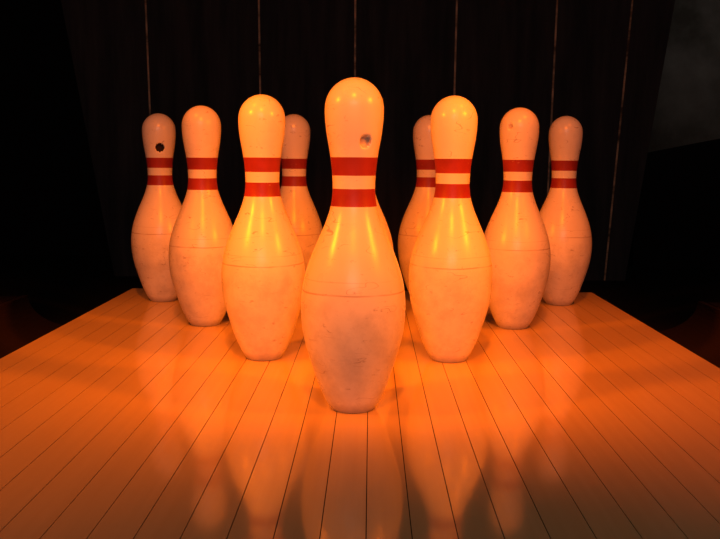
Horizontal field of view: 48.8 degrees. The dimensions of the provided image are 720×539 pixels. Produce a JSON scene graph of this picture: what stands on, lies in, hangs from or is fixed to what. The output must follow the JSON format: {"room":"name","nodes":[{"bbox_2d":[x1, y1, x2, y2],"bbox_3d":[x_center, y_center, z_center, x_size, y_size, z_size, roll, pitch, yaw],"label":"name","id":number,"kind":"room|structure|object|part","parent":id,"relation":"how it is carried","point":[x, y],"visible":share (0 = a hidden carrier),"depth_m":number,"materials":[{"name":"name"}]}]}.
{"room":"sports facility","nodes":[
{"label":"sports facility","id":0,"kind":"room"},
{"bbox_2d":[0,0,109,254],"bbox_3d":[0.031,-1.290,3.079,4.800,2.500,0.050,0,8,1],"label":"wall","id":1,"kind":"structure","parent":0,"point":[50,204],"depth_m":3.18,"materials":[{"name":"black paint"}]},
{"bbox_2d":[0,254,719,331],"bbox_3d":[-0.017,0.361,0.403,4.800,0.050,5.700,0,8,1],"label":"floor","id":2,"kind":"structure","parent":0,"point":[61,289],"depth_m":2.47,"materials":[{"name":"black"}]},
{"bbox_2d":[0,295,62,358],"bbox_3d":[-0.657,0.273,0.531,0.248,0.082,2.560,0,8,1],"label":"gutter","id":3,"kind":"object","parent":2,"relation":"on","point":[21,325],"visible":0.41,"depth_m":1.69,"materials":[{"name":"black plastic"}]},
{"bbox_2d":[0,288,719,538],"bbox_3d":[-0.015,0.269,0.521,1.032,0.100,2.560,0,8,1],"label":"lane","id":4,"kind":"object","parent":2,"relation":"on","point":[129,418],"visible":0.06,"depth_m":0.84,"materials":[{"name":"brown wood"}]},
{"bbox_2d":[131,113,181,301],"bbox_3d":[-0.406,-0.125,1.617,0.121,0.380,0.121,-2,8,-14],"label":"pin","id":5,"kind":"object","parent":4,"relation":"on","point":[159,208],"visible":0.81,"depth_m":1.58,"materials":[{"name":"plastic"}]},
{"bbox_2d":[169,106,232,326],"bbox_3d":[-0.273,-0.092,1.381,0.121,0.380,0.121,8,11,44],"label":"pin","id":6,"kind":"object","parent":4,"relation":"on","point":[202,228],"visible":0.92,"depth_m":1.34,"materials":[{"name":"plastic"}]},
{"bbox_2d":[221,94,304,360],"bbox_3d":[-0.140,-0.059,1.146,0.121,0.380,0.121,3,8,15],"label":"pin","id":7,"kind":"object","parent":4,"relation":"on","point":[263,268],"visible":0.97,"depth_m":1.11,"materials":[{"name":"plastic"}]},
{"bbox_2d":[280,114,322,272],"bbox_3d":[-0.134,-0.123,1.613,0.121,0.380,0.121,3,8,15],"label":"pin","id":8,"kind":"object","parent":4,"relation":"on","point":[302,213],"visible":0.6,"depth_m":1.58,"materials":[{"name":"plastic"}]},
{"bbox_2d":[301,77,404,413],"bbox_3d":[-0.007,-0.026,0.910,0.121,0.380,0.121,-2,8,-14],"label":"pin","id":9,"kind":"object","parent":4,"relation":"on","point":[353,294],"visible":1,"depth_m":0.88,"materials":[{"name":"plastic"}]},
{"bbox_2d":[375,194,393,250],"bbox_3d":[-0.001,-0.090,1.378,0.121,0.380,0.121,-2,8,-14],"label":"pin","id":10,"kind":"object","parent":4,"relation":"on","point":[380,212],"visible":0.02,"depth_m":1.36,"materials":[{"name":"plastic"}]},
{"bbox_2d":[398,115,435,293],"bbox_3d":[0.138,-0.120,1.610,0.121,0.380,0.121,-2,8,-14],"label":"pin","id":11,"kind":"object","parent":4,"relation":"on","point":[419,206],"visible":0.48,"depth_m":1.58,"materials":[{"name":"plastic"}]},
{"bbox_2d":[409,96,492,362],"bbox_3d":[0.132,-0.057,1.142,0.121,0.380,0.121,-2,8,-14],"label":"pin","id":12,"kind":"object","parent":4,"relation":"on","point":[451,272],"visible":1,"depth_m":1.11,"materials":[{"name":"plastic"}]},
{"bbox_2d":[484,107,550,329],"bbox_3d":[0.271,-0.087,1.374,0.121,0.380,0.121,-7,11,-43],"label":"pin","id":13,"kind":"object","parent":4,"relation":"on","point":[516,236],"visible":0.95,"depth_m":1.34,"materials":[{"name":"plastic"}]},
{"bbox_2d":[540,116,591,305],"bbox_3d":[0.410,-0.118,1.606,0.121,0.380,0.121,-2,8,-14],"label":"pin","id":14,"kind":"object","parent":4,"relation":"on","point":[564,217],"visible":0.85,"depth_m":1.57,"materials":[{"name":"plastic"}]},
{"bbox_2d":[61,0,674,280],"bbox_3d":[0.013,-0.567,2.582,2.044,1.200,0.030,0,8,1],"label":"wall panel","id":15,"kind":"object","parent":2,"relation":"on","point":[599,64],"visible":0.48,"depth_m":2.56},
{"bbox_3d":[-0.845,-0.574,2.593,0.328,1.200,0.030,0,8,1],"label":"panel","id":16,"kind":"part","parent":15,"relation":"part of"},
{"bbox_3d":[-0.506,-0.571,2.589,0.366,1.200,0.030,0,8,1],"label":"panel","id":17,"kind":"part","parent":15,"relation":"part of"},
{"bbox_3d":[-0.171,-0.568,2.584,0.305,1.200,0.030,0,8,1],"label":"panel","id":18,"kind":"part","parent":15,"relation":"part of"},
{"bbox_3d":[0.146,-0.566,2.580,0.319,1.200,0.030,0,8,1],"label":"panel","id":19,"kind":"part","parent":15,"relation":"part of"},
{"bbox_3d":[0.465,-0.563,2.576,0.320,1.200,0.030,0,8,1],"label":"panel","id":20,"kind":"part","parent":15,"relation":"part of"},
{"bbox_3d":[0.747,-0.560,2.573,0.256,1.200,0.030,0,8,1],"label":"panel","id":21,"kind":"part","parent":15,"relation":"part of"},
{"bbox_3d":[0.928,-0.559,2.571,0.214,1.200,0.030,0,8,1],"label":"panel","id":22,"kind":"part","parent":15,"relation":"part of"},
{"bbox_2d":[628,0,719,268],"bbox_3d":[1.721,-1.143,2.823,1.390,2.300,0.050,0,8,1],"label":"wall","id":23,"kind":"structure","parent":2,"relation":"on","point":[677,223],"depth_m":2.90,"materials":[{"name":"black paint"}]},
{"bbox_2d":[658,301,719,367],"bbox_3d":[0.627,0.284,0.515,0.248,0.082,2.560,0,8,1],"label":"gutter","id":24,"kind":"object","parent":2,"relation":"on","point":[699,334],"visible":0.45,"depth_m":1.68,"materials":[{"name":"black plastic"}]}
]}

